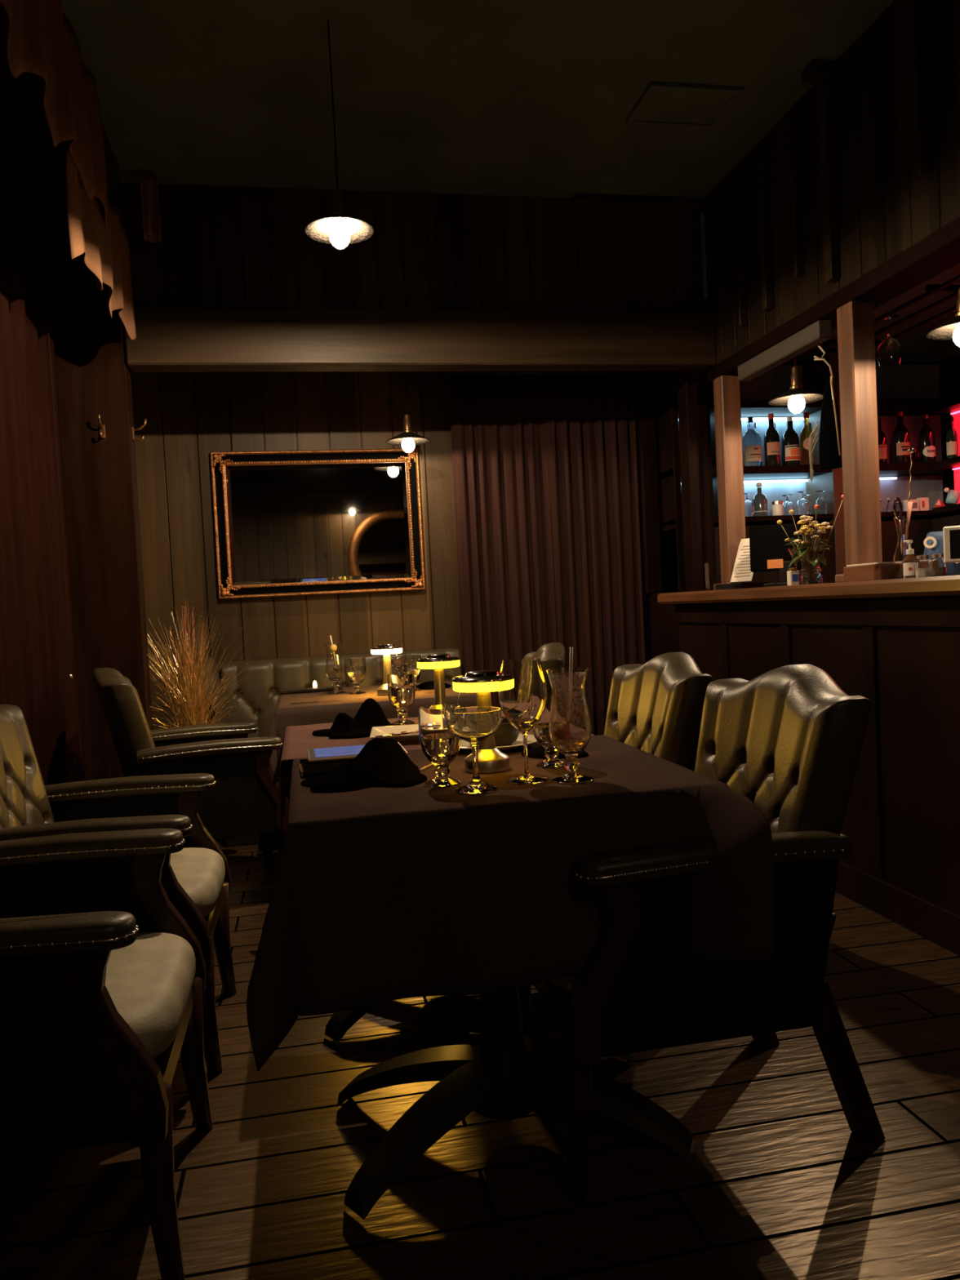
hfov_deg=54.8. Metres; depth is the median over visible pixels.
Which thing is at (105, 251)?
valance
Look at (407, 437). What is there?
pendant lamp
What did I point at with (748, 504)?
stemmed glass
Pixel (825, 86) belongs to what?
trim
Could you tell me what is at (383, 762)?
cloth napkin
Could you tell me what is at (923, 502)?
carton
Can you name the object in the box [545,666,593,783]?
glass
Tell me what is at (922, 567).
spice jar
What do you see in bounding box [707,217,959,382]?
beam
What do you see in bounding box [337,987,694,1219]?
dining table
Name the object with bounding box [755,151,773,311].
trim
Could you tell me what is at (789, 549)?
glass
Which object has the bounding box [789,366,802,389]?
socket
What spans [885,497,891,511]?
bottle
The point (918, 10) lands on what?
trim
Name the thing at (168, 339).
beam alcove
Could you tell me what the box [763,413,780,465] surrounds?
bottle
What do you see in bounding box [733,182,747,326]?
trim
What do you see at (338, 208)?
socket
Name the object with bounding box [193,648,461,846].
bench
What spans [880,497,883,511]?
bottle
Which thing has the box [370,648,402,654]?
diffuser
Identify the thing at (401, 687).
water goblet
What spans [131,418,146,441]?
coat hook
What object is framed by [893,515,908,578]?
carafe
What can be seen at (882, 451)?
bottle
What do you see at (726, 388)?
wooden post
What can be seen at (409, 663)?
water goblet
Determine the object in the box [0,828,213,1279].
tufted armchair
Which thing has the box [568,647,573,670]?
straw
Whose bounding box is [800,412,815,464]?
bottle
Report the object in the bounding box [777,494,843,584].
flower vase
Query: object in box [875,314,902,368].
hanging wine glass
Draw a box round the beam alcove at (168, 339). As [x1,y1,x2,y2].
[124,306,716,372]
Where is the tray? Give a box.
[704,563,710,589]
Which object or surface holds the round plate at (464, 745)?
on the tablecloth at (379, 894)
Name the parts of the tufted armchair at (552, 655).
backrest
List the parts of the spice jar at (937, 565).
lid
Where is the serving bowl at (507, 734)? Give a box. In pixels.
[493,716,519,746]
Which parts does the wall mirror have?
mirror pane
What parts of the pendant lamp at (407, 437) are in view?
cord, lamp shade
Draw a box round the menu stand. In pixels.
[715,537,768,590]
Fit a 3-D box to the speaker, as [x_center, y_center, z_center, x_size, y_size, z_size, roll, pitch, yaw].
[-1.460,-1.917,4.102,0.076,0.300,0.022,-4,2,-20]
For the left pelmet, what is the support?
attached to the wall at (20, 206)
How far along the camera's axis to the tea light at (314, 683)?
4.40 m
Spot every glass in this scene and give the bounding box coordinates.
[324,643,346,693]
[390,644,405,673]
[444,706,502,793]
[498,657,547,783]
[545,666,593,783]
[744,492,754,516]
[782,494,793,515]
[783,494,795,515]
[787,546,802,570]
[795,491,809,515]
[803,494,813,514]
[814,490,828,514]
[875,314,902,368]
[911,452,919,462]
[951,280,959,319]
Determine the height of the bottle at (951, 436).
0.250 m
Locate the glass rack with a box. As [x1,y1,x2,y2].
[813,275,959,353]
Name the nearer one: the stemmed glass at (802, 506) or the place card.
the place card
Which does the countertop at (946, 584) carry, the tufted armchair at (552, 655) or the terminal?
the terminal
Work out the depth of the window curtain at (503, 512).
5.34 m
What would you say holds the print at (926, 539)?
attached to the snack bag
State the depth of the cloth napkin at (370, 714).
2.76 m
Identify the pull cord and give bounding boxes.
[35,151,72,679]
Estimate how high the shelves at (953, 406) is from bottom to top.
1.265 m
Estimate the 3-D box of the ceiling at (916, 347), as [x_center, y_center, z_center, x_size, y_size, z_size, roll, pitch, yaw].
[1.108,-1.604,2.124,5.460,0.120,7.040,-3,2,-11]
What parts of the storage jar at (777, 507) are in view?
lid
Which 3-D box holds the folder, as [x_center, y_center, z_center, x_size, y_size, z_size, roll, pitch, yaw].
[-0.314,0.291,2.173,0.213,0.012,0.210,-3,2,-13]
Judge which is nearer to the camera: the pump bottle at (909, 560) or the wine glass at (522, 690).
the wine glass at (522, 690)
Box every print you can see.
[785,455,799,460]
[791,448,799,455]
[923,536,936,548]
[927,449,935,452]
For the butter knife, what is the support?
on the tablecloth at (286, 713)
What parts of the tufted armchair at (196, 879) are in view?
backrest, panel, nail trim, nail trim, seat, leg, seat rail, leg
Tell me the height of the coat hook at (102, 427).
0.101 m
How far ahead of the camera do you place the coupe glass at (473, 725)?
1.79 m
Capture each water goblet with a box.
[346,657,366,693]
[386,672,415,724]
[401,654,421,690]
[417,704,461,786]
[532,692,564,768]
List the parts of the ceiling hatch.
panel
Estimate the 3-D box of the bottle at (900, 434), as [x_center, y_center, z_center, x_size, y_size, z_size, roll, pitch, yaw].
[2.553,-1.226,5.617,0.098,0.318,0.100,-3,2,-11]
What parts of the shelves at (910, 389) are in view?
shelf, shelf, shelf, panel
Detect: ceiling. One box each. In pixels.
[62,0,894,212]
[703,262,959,362]
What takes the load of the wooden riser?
on the countertop at (946, 584)
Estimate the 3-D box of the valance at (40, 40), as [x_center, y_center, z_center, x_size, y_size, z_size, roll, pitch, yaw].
[-1.183,-1.722,2.275,0.060,0.587,2.601,-3,2,-11]
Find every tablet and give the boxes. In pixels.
[306,742,408,763]
[942,525,959,563]
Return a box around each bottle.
[742,417,762,466]
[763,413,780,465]
[781,416,799,465]
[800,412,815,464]
[877,417,887,462]
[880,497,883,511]
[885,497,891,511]
[892,411,910,462]
[902,539,916,578]
[918,413,935,462]
[946,416,957,458]
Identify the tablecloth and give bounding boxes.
[246,734,773,1071]
[267,680,476,777]
[269,711,594,830]
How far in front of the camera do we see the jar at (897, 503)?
5.59 m
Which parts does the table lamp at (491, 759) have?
stem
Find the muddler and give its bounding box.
[905,501,912,540]
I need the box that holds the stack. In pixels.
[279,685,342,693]
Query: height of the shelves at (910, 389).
1.600 m
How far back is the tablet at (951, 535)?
3.04 m
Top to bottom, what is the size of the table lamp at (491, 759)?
0.217 m
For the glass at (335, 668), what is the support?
on the tablecloth at (286, 713)
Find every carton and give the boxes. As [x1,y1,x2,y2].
[902,499,919,511]
[916,497,928,511]
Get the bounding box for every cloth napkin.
[300,737,426,791]
[311,697,395,737]
[415,680,451,688]
[521,746,588,758]
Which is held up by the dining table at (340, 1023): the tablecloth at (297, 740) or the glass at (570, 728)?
the tablecloth at (297, 740)
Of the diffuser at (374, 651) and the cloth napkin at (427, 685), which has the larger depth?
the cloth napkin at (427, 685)
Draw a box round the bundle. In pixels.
[808,319,842,482]
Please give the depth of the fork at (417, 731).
2.49 m
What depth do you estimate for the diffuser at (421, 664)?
2.83 m
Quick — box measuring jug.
[943,487,959,505]
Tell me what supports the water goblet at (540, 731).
on the tablecloth at (379, 894)
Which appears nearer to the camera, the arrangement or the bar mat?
the bar mat
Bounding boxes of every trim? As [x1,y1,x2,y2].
[572,193,703,210]
[713,582,755,590]
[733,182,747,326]
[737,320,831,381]
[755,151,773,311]
[788,114,804,276]
[801,59,835,84]
[817,76,839,282]
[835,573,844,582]
[911,0,930,173]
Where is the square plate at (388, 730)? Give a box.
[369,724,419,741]
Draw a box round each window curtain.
[0,202,85,785]
[448,376,557,707]
[544,374,648,735]
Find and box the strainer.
[893,497,902,518]
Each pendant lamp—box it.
[304,20,374,244]
[386,371,430,445]
[767,356,823,405]
[925,288,959,339]
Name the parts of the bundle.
knotted cord, hanging cord, braided trim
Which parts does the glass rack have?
rail, rail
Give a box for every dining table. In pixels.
[289,760,534,1042]
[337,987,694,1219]
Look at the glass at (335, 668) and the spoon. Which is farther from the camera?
the glass at (335, 668)
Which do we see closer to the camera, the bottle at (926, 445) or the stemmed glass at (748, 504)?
the stemmed glass at (748, 504)
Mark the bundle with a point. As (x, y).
(829, 439)
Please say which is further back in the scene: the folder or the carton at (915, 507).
the carton at (915, 507)
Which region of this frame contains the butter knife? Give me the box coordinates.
[292,699,343,703]
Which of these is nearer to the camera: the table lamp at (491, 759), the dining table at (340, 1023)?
the table lamp at (491, 759)
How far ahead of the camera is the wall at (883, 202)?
3.42 m
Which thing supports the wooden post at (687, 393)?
on the floor
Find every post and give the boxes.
[52,306,152,780]
[676,379,705,591]
[697,368,716,590]
[713,374,746,583]
[836,300,882,566]
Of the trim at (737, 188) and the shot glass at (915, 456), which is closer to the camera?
the trim at (737, 188)
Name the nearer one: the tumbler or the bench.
the tumbler
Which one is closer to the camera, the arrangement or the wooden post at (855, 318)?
the wooden post at (855, 318)
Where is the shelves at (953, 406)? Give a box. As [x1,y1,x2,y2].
[928,397,959,532]
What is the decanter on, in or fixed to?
on the shelves at (910, 389)
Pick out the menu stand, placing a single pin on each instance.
(742, 577)
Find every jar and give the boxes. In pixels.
[771,501,782,515]
[893,500,902,511]
[914,555,929,577]
[929,553,946,577]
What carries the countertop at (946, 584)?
on the bar counter at (901, 821)
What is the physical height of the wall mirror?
0.810 m
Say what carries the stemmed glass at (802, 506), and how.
on the shelves at (910, 389)
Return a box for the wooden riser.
[843,561,930,582]
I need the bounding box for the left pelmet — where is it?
[0,2,119,194]
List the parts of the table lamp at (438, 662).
stem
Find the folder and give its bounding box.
[299,759,352,777]
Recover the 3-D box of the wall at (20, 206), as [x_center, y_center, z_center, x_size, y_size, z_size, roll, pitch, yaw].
[-1.471,-0.432,1.663,0.100,3.110,6.840,-3,2,-11]
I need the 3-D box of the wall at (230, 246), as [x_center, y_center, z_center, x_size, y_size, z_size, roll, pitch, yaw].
[-0.420,-1.837,4.473,3.160,0.610,0.084,-3,2,-11]
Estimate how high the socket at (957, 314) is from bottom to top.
0.105 m
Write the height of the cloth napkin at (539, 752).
0.026 m
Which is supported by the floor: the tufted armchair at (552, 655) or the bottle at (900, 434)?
the tufted armchair at (552, 655)
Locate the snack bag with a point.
(933, 543)
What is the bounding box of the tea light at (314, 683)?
[312,680,317,687]
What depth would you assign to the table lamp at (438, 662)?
2.86 m
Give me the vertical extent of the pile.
0.065 m
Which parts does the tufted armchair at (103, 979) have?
panel, nail trim, panel, nail trim, seat, leg, seat rail, leg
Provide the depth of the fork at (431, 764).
2.10 m
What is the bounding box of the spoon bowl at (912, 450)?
[907,447,915,453]
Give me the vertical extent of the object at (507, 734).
0.062 m
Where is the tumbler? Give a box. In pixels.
[442,702,466,707]
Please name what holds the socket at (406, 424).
attached to the pendant lamp at (407, 437)
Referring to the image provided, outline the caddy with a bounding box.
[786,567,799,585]
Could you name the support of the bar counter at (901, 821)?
on the floor
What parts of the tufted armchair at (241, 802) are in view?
backrest, panel, nail trim, panel, nail trim, leg, leg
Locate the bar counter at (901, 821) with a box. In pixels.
[674,594,959,955]
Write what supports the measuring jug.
on the shelves at (953, 406)
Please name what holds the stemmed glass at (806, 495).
on the shelves at (910, 389)
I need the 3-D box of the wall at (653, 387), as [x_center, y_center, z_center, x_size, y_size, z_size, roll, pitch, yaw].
[1.088,-0.391,5.207,0.070,2.520,0.840,-3,2,-11]
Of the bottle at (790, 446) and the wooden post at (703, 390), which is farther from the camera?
the bottle at (790, 446)
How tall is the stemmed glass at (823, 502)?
0.138 m
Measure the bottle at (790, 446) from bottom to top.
0.294 m
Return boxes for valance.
[0,0,107,227]
[65,125,136,339]
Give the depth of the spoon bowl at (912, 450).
3.28 m
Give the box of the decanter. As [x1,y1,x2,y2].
[751,482,768,515]
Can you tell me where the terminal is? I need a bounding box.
[749,521,822,586]
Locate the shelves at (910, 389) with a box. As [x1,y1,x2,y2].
[654,351,959,592]
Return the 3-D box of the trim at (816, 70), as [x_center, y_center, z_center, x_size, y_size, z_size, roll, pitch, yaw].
[1.296,-2.170,3.540,0.098,0.050,0.080,-3,2,-11]
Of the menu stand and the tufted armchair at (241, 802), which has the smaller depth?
the tufted armchair at (241, 802)
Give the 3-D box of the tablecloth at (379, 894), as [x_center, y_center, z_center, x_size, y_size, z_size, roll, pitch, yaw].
[0.006,0.475,1.998,0.960,0.377,0.921,-3,2,-11]
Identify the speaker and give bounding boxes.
[138,171,161,242]
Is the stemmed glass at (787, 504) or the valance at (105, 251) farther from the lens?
the stemmed glass at (787, 504)
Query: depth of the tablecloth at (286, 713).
3.75 m
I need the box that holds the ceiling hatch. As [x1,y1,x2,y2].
[625,81,743,128]
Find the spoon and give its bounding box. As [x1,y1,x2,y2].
[906,447,915,539]
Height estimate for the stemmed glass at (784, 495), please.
0.132 m
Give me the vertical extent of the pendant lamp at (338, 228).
0.758 m
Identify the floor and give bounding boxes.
[0,838,959,1279]
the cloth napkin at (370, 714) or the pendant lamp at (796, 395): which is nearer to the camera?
the cloth napkin at (370, 714)
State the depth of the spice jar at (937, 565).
3.10 m
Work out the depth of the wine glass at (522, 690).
1.85 m
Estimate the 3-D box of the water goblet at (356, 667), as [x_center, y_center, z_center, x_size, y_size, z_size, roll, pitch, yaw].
[-0.552,0.159,4.146,0.089,0.158,0.089,-4,3,-36]
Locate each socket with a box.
[330,187,346,223]
[402,414,412,432]
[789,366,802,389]
[955,288,959,316]
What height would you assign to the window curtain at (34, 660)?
2.590 m
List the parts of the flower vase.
flower, flower, flower, flower, flower, flower, flower, flower, flower, flower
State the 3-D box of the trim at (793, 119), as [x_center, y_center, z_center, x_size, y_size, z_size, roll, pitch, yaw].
[1.297,-1.819,3.794,0.040,0.650,0.020,-3,2,-11]
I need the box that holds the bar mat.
[932,573,959,576]
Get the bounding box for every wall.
[0,151,42,264]
[38,182,704,312]
[130,362,943,729]
[634,370,711,660]
[703,0,959,368]
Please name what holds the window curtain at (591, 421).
hanging from the curtain rod
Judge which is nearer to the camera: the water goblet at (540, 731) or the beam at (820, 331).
the water goblet at (540, 731)
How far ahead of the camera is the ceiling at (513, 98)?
3.53 m
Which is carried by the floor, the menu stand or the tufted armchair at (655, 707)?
the tufted armchair at (655, 707)
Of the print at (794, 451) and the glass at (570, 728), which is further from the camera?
the print at (794, 451)
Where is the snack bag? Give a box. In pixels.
[923,531,959,574]
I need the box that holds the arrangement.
[146,598,264,848]
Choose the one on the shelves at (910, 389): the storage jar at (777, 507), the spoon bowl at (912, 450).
the storage jar at (777, 507)
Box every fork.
[374,731,418,737]
[418,763,433,771]
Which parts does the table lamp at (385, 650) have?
stem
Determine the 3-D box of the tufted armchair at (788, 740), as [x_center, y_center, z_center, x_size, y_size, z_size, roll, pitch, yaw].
[0.432,0.545,2.011,0.691,0.949,0.675,-3,2,-11]
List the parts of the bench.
arm, backrest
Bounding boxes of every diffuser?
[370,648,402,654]
[417,659,460,669]
[452,681,499,692]
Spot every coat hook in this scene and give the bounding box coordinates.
[97,413,106,438]
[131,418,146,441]
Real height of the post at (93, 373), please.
2.520 m
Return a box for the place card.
[767,559,783,586]
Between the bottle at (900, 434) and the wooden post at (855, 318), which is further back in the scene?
the bottle at (900, 434)
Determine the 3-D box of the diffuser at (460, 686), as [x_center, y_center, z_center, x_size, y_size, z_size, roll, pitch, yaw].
[0.007,0.099,2.041,0.134,0.021,0.134,-5,3,-41]
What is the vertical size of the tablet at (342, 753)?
0.010 m
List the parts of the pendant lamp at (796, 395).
lamp shade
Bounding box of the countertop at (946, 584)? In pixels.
[657,574,959,604]
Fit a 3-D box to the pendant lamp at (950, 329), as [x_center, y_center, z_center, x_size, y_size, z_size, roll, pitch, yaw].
[1.635,-1.172,3.132,0.236,0.358,0.236,-3,2,-11]
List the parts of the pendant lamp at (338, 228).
cord, lamp shade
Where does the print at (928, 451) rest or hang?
attached to the bottle at (926, 445)
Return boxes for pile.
[933,499,945,507]
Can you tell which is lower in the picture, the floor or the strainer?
the floor
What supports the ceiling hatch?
attached to the ceiling at (513, 98)
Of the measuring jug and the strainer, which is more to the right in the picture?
the measuring jug
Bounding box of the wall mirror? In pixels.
[209,448,425,599]
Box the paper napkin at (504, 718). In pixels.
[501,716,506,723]
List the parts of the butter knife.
handle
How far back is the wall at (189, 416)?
5.19 m
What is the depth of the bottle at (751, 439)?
5.39 m
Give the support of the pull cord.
hanging from the left pelmet
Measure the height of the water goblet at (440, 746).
0.158 m
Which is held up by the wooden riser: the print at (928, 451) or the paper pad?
the paper pad
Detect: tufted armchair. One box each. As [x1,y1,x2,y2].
[0,704,236,1075]
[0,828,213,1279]
[92,667,288,870]
[499,642,565,711]
[518,663,884,1202]
[604,652,714,771]
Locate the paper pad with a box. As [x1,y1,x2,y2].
[846,560,931,566]
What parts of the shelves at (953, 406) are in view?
shelf, shelf, shelf, red backlit panel, red backlit panel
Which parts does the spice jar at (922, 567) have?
lid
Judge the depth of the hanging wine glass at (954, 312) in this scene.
3.36 m
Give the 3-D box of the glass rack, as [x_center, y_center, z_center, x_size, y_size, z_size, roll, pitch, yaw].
[1.791,-1.461,3.460,0.280,0.330,1.600,-3,2,-11]
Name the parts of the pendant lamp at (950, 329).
lamp shade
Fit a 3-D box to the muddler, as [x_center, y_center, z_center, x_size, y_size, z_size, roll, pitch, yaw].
[1.526,-0.405,3.303,0.041,0.177,0.016,-1,3,43]
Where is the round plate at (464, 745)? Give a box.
[459,733,537,751]
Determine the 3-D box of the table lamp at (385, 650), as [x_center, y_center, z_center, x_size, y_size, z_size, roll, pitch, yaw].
[-0.402,0.126,4.021,0.136,0.217,0.136,-1,3,39]
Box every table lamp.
[370,644,402,695]
[416,653,460,705]
[452,670,510,773]
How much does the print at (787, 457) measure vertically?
0.020 m

